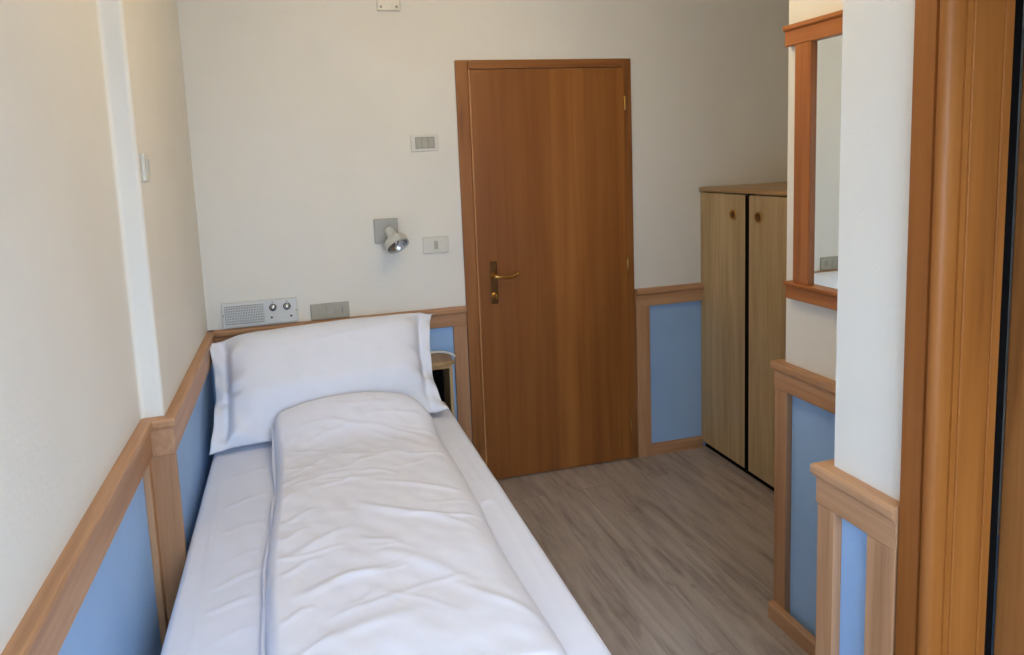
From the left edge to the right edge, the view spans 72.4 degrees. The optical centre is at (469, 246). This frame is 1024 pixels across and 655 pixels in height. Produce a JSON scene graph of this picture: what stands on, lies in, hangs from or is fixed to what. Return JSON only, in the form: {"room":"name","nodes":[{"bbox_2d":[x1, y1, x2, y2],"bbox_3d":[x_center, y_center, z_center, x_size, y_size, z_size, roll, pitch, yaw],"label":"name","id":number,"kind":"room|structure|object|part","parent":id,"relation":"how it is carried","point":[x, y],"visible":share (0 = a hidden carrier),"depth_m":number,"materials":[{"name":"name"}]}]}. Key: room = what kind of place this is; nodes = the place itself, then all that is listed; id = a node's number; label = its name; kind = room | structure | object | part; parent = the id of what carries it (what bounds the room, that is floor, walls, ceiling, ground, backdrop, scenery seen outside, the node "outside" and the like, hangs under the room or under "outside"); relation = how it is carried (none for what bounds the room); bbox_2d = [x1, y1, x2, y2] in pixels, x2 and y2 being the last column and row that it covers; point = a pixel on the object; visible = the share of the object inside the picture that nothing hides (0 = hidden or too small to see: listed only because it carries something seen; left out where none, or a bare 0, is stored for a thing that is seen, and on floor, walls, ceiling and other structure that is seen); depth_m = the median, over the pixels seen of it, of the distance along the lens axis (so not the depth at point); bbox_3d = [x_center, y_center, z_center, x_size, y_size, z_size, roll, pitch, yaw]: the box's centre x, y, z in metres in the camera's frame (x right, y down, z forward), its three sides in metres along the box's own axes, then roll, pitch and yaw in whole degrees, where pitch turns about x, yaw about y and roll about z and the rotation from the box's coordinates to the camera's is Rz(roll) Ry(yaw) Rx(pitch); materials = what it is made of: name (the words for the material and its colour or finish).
{"room":"hotel room","nodes":[
{"label":"hotel room","id":0,"kind":"room"},
{"bbox_2d":[0,0,214,654],"bbox_3d":[-0.823,0.244,1.022,0.300,2.620,4.300,-4,7,-14],"label":"wall","id":1,"kind":"structure","parent":0,"point":[103,320],"depth_m":1.66,"materials":[{"name":"beige paint"}]},
{"bbox_2d":[1,330,214,654],"bbox_3d":[-0.673,0.672,1.114,0.098,0.114,4.290,-4,7,-14],"label":"trim","id":2,"kind":"structure","parent":1,"relation":"attached to","point":[44,627],"depth_m":1.51,"materials":[{"name":"brown wood"}]},
{"bbox_2d":[140,153,150,180],"bbox_3d":[-0.955,-0.234,2.066,0.014,0.080,0.078,-4,7,-14],"label":"wall switch","id":3,"kind":"object","parent":1,"relation":"attached to","point":[145,163],"visible":1,"depth_m":2.04,"materials":[{"name":"beige plastic"}]},
{"bbox_2d":[143,461,167,647],"bbox_3d":[-0.930,1.029,2.098,0.019,0.810,0.037,-4,7,-14],"label":"trim","id":4,"kind":"structure","parent":1,"relation":"attached to","point":[147,477],"depth_m":2.07,"materials":[{"name":"brown wood"}]},
{"bbox_2d":[151,452,186,624],"bbox_3d":[-0.905,1.023,2.135,0.087,0.810,0.023,-4,7,-14],"label":"trim","id":5,"kind":"structure","parent":1,"relation":"attached to","point":[165,473],"depth_m":2.10,"materials":[{"name":"brown wood"}]},
{"bbox_2d":[177,0,788,444],"bbox_3d":[0.204,-0.120,3.581,3.570,2.620,0.200,-4,7,-14],"label":"wall","id":6,"kind":"structure","parent":0,"point":[303,115],"depth_m":3.32,"materials":[{"name":"beige paint"}]},
{"bbox_2d":[221,297,297,327],"bbox_3d":[-0.960,0.305,3.205,0.334,0.112,0.039,-4,7,-14],"label":"panel","id":7,"kind":"object","parent":6,"relation":"attached to","point":[269,311],"visible":1,"depth_m":3.20,"materials":[{"name":"grey plastic"}]},
{"bbox_2d":[224,304,264,324],"bbox_3d":[-1.026,0.311,3.186,0.171,0.085,0.005,-4,7,-14],"label":"speaker grille","id":8,"kind":"object","parent":7,"relation":"attached to","point":[234,314],"depth_m":3.18,"materials":[{"name":"grey plastic"}]},
{"bbox_2d":[310,301,349,319],"bbox_3d":[-0.658,0.304,3.296,0.179,0.076,0.013,-4,7,-14],"label":"wall socket","id":9,"kind":"object","parent":6,"relation":"attached to","point":[334,309],"visible":1,"depth_m":3.29,"materials":[{"name":"beige plastic"}]},
{"bbox_2d":[207,306,466,342],"bbox_3d":[-0.601,0.387,3.310,1.206,0.094,0.034,-4,7,-14],"label":"trim","id":10,"kind":"structure","parent":6,"relation":"attached to","point":[447,316],"depth_m":3.37,"materials":[{"name":"brown wood"}]},
{"bbox_2d":[376,0,399,10],"bbox_3d":[-0.373,-1.127,3.211,0.108,0.089,0.011,-4,7,-14],"label":"junction cover","id":11,"kind":"object","parent":6,"relation":"attached to","point":[382,5],"visible":1,"depth_m":3.21,"materials":[{"name":"beige plastic"}]},
{"bbox_2d":[373,218,408,253],"bbox_3d":[-0.360,-0.047,3.264,0.114,0.160,0.185,-7,8,-31],"label":"reading lamp","id":12,"kind":"object","parent":6,"relation":"attached to","point":[385,230],"visible":1,"depth_m":3.27,"materials":[{"name":"grey paint"}]},
{"bbox_3d":[-0.396,-0.074,3.316,0.112,0.115,0.024,-4,7,-14],"label":"plate","id":13,"kind":"part","parent":12,"relation":"part of","materials":[{"name":"grey paint"}]},
{"bbox_2d":[410,134,438,151],"bbox_3d":[-0.213,-0.492,3.321,0.134,0.079,0.013,-4,7,-14],"label":"wall switch","id":14,"kind":"object","parent":6,"relation":"attached to","point":[426,142],"visible":1,"depth_m":3.32,"materials":[{"name":"beige plastic"}]},
{"bbox_2d":[422,236,448,253],"bbox_3d":[-0.164,-0.007,3.388,0.128,0.081,0.013,-4,7,-14],"label":"wall switch","id":15,"kind":"object","parent":6,"relation":"attached to","point":[437,244],"visible":1,"depth_m":3.38,"materials":[{"name":"beige plastic"}]},
{"bbox_2d":[453,325,471,442],"bbox_3d":[-0.030,0.802,3.508,0.067,0.830,0.023,-4,7,-14],"label":"trim","id":16,"kind":"structure","parent":6,"relation":"attached to","point":[460,344],"depth_m":3.48,"materials":[{"name":"brown wood"}]},
{"bbox_2d":[454,58,636,479],"bbox_3d":[0.427,0.134,3.520,0.913,2.110,0.082,-4,7,-14],"label":"door","id":17,"kind":"structure","parent":6,"relation":"in","point":[545,155],"depth_m":3.52,"materials":[{"name":"brown wood"}]},
{"bbox_3d":[0.006,0.163,3.448,0.060,2.110,0.020,-4,7,-14],"label":"frame","id":18,"kind":"part","parent":17,"relation":"part of","materials":[{"name":"brown wood"}]},
{"bbox_3d":[0.121,0.179,3.460,0.038,0.213,0.006,-4,7,-14],"label":"handle plate","id":19,"kind":"part","parent":17,"relation":"part of","materials":[{"name":"brown metal"}]},
{"bbox_3d":[0.177,0.144,3.443,0.140,0.036,0.049,-4,7,-14],"label":"lever","id":20,"kind":"part","parent":17,"relation":"part of","materials":[{"name":"gold metal"}]},
{"bbox_3d":[0.377,-0.895,3.425,0.800,0.042,0.018,-4,7,-14],"label":"frame","id":21,"kind":"part","parent":17,"relation":"part of","materials":[{"name":"brown wood"}]},
{"bbox_3d":[0.835,0.098,3.656,0.051,2.110,0.014,-4,7,-14],"label":"frame","id":22,"kind":"part","parent":17,"relation":"part of","materials":[{"name":"brown wood"}]},
{"bbox_2d":[635,306,651,457],"bbox_3d":[0.932,0.728,3.747,0.076,0.830,0.023,-4,7,-14],"label":"trim","id":23,"kind":"structure","parent":6,"relation":"attached to","point":[642,314],"depth_m":3.73,"materials":[{"name":"brown wood"}]},
{"bbox_2d":[634,283,703,306],"bbox_3d":[1.065,0.259,3.722,0.392,0.094,0.034,-4,7,-14],"label":"trim","id":24,"kind":"structure","parent":6,"relation":"attached to","point":[671,294],"depth_m":3.71,"materials":[{"name":"brown wood"}]},
{"bbox_2d":[652,436,702,454],"bbox_3d":[1.139,1.095,3.842,0.316,0.060,0.020,-4,7,-14],"label":"baseboard","id":25,"kind":"structure","parent":6,"relation":"attached to","point":[682,444],"depth_m":3.83,"materials":[{"name":"brown wood"}]},
{"bbox_2d":[497,445,808,654],"bbox_3d":[0.838,1.479,1.586,3.600,0.120,4.700,-4,7,-14],"label":"floor","id":26,"kind":"structure","parent":0,"point":[672,553],"depth_m":2.91,"materials":[{"name":"grey wood"}]},
{"bbox_2d":[161,402,610,654],"bbox_3d":[-0.352,1.119,2.266,1.005,0.537,1.915,-4,7,-14],"label":"mattress","id":27,"kind":"object","parent":26,"relation":"on","point":[217,610],"visible":0.31,"depth_m":1.99,"materials":[{"name":"white fabric"}]},
{"bbox_2d":[209,313,448,455],"bbox_3d":[-0.597,0.553,3.034,1.022,0.406,0.403,-5,7,-17],"label":"pillow","id":28,"kind":"object","parent":27,"relation":"on","point":[259,376],"visible":0.81,"depth_m":2.98,"materials":[{"name":"white fabric"}]},
{"bbox_2d":[260,392,566,654],"bbox_3d":[-0.293,0.774,2.143,0.676,0.179,1.613,-4,7,-14],"label":"duvet","id":29,"kind":"object","parent":27,"relation":"on","point":[379,543],"visible":1,"depth_m":1.90,"materials":[{"name":"white fabric"}]},
{"bbox_2d":[431,353,454,416],"bbox_3d":[-0.195,0.887,3.373,0.246,0.710,0.169,-4,7,-14],"label":"nightstand","id":30,"kind":"object","parent":26,"relation":"on","point":[442,369],"visible":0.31,"depth_m":3.34,"materials":[{"name":"brown wood"}]},
{"bbox_3d":[-0.215,0.879,3.447,0.200,0.670,0.009,-4,7,-14],"label":"panel","id":31,"kind":"part","parent":30,"relation":"part of","materials":[{"name":"black"}]},
{"bbox_3d":[-0.194,0.572,3.265,0.200,0.018,0.012,-4,7,-14],"label":"rail","id":32,"kind":"part","parent":30,"relation":"part of","materials":[{"name":"brown wood"}]},
{"bbox_2d":[430,351,455,356],"bbox_3d":[-0.165,0.522,3.382,0.203,0.020,0.063,-2,7,7],"label":"cable","id":33,"kind":"object","parent":30,"relation":"on","point":[432,352],"visible":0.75,"depth_m":3.39,"materials":[{"name":"white plastic"}]},
{"bbox_3d":[-0.092,0.889,3.402,0.016,0.690,0.159,-4,7,-14],"label":"panel","id":34,"kind":"part","parent":30,"relation":"part of","materials":[{"name":"brown wood"}]},
{"bbox_2d":[699,182,786,490],"bbox_3d":[1.616,0.421,3.485,0.556,1.440,0.793,-4,7,-14],"label":"wardrobe","id":35,"kind":"object","parent":26,"relation":"on","point":[744,227],"visible":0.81,"depth_m":3.45,"materials":[{"name":"brown wood"}]},
{"bbox_3d":[1.315,0.414,3.621,0.019,1.376,0.379,-4,7,-14],"label":"door","id":36,"kind":"part","parent":35,"relation":"part of","materials":[{"name":"brown wood"}]},
{"bbox_3d":[1.301,-0.156,3.451,0.005,0.054,0.054,-4,7,-14],"label":"finger pull","id":37,"kind":"part","parent":35,"relation":"part of","materials":[{"name":"brown wood"}]},
{"bbox_3d":[1.349,-0.135,3.264,0.005,0.054,0.054,-4,7,-14],"label":"finger pull","id":38,"kind":"part","parent":35,"relation":"part of","materials":[{"name":"brown wood"}]},
{"bbox_3d":[1.416,0.458,3.227,0.019,1.376,0.375,-4,7,-14],"label":"door","id":39,"kind":"part","parent":35,"relation":"part of","materials":[{"name":"brown wood"}]},
{"bbox_2d":[786,0,1023,654],"bbox_3d":[1.653,0.053,1.636,1.724,2.620,4.300,-4,7,-14],"label":"wall","id":40,"kind":"structure","parent":0,"point":[859,346],"depth_m":1.45,"materials":[{"name":"beige paint"}]},
{"bbox_2d":[773,388,791,613],"bbox_3d":[1.068,0.890,2.384,0.023,0.830,0.058,-4,7,-14],"label":"trim","id":41,"kind":"structure","parent":40,"relation":"attached to","point":[783,400],"depth_m":2.37,"materials":[{"name":"brown wood"}]},
{"bbox_2d":[768,600,815,654],"bbox_3d":[1.146,1.309,2.109,0.020,0.060,0.716,-4,7,-14],"label":"baseboard","id":42,"kind":"structure","parent":40,"relation":"attached to","point":[777,614],"depth_m":2.34,"materials":[{"name":"brown wood"}]},
{"bbox_2d":[770,359,835,413],"bbox_3d":[1.653,0.427,2.147,1.134,0.094,0.728,-4,7,-14],"label":"trim","id":43,"kind":"structure","parent":40,"relation":"attached to","point":[813,388],"depth_m":2.21,"materials":[{"name":"brown wood"}]},
{"bbox_2d":[782,10,842,310],"bbox_3d":[1.091,-0.225,1.921,0.034,0.858,0.648,-4,7,-14],"label":"wall mirror","id":44,"kind":"object","parent":40,"relation":"attached to","point":[817,41],"visible":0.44,"depth_m":2.10,"materials":[{"name":"brown wood"}]},
{"bbox_3d":[1.110,0.172,1.969,0.034,0.056,0.628,-4,7,-14],"label":"rail","id":45,"kind":"part","parent":44,"relation":"part of","materials":[{"name":"wood"}]},
{"bbox_3d":[1.073,-0.620,1.873,0.034,0.062,0.648,-4,7,-14],"label":"rail","id":46,"kind":"part","parent":44,"relation":"part of","materials":[{"name":"wood"}]},
{"bbox_3d":[1.100,-0.224,1.931,0.006,0.741,0.422,-4,7,-14],"label":"glass","id":47,"kind":"part","parent":44,"relation":"part of","materials":[{"name":"mirror"}]},
{"bbox_2d":[815,503,841,654],"bbox_3d":[0.828,0.996,1.619,0.023,0.830,0.050,-4,7,-14],"label":"trim","id":48,"kind":"structure","parent":40,"relation":"attached to","point":[829,524],"depth_m":1.58,"materials":[{"name":"brown wood"}]},
{"bbox_2d":[810,459,899,551],"bbox_3d":[1.025,0.531,1.539,0.458,0.094,0.224,-4,7,-14],"label":"trim","id":49,"kind":"structure","parent":40,"relation":"attached to","point":[867,508],"depth_m":1.47,"materials":[{"name":"brown wood"}]},
{"bbox_2d":[864,534,897,654],"bbox_3d":[0.865,1.013,1.473,0.023,0.830,0.070,-4,7,-14],"label":"trim","id":50,"kind":"structure","parent":40,"relation":"attached to","point":[881,561],"depth_m":1.43,"materials":[{"name":"brown wood"}]},
{"bbox_2d":[895,0,1023,654],"bbox_3d":[1.056,0.375,0.831,0.204,2.235,1.115,-4,7,-14],"label":"door frame","id":51,"kind":"structure","parent":40,"relation":"in","point":[967,56],"depth_m":1.27,"materials":[{"name":"brown wood"}]},
{"bbox_3d":[0.847,0.325,1.307,0.035,2.235,0.083,-4,7,-14],"label":"casing","id":52,"kind":"part","parent":51,"relation":"part of","materials":[{"name":"brown wood"}]}
]}

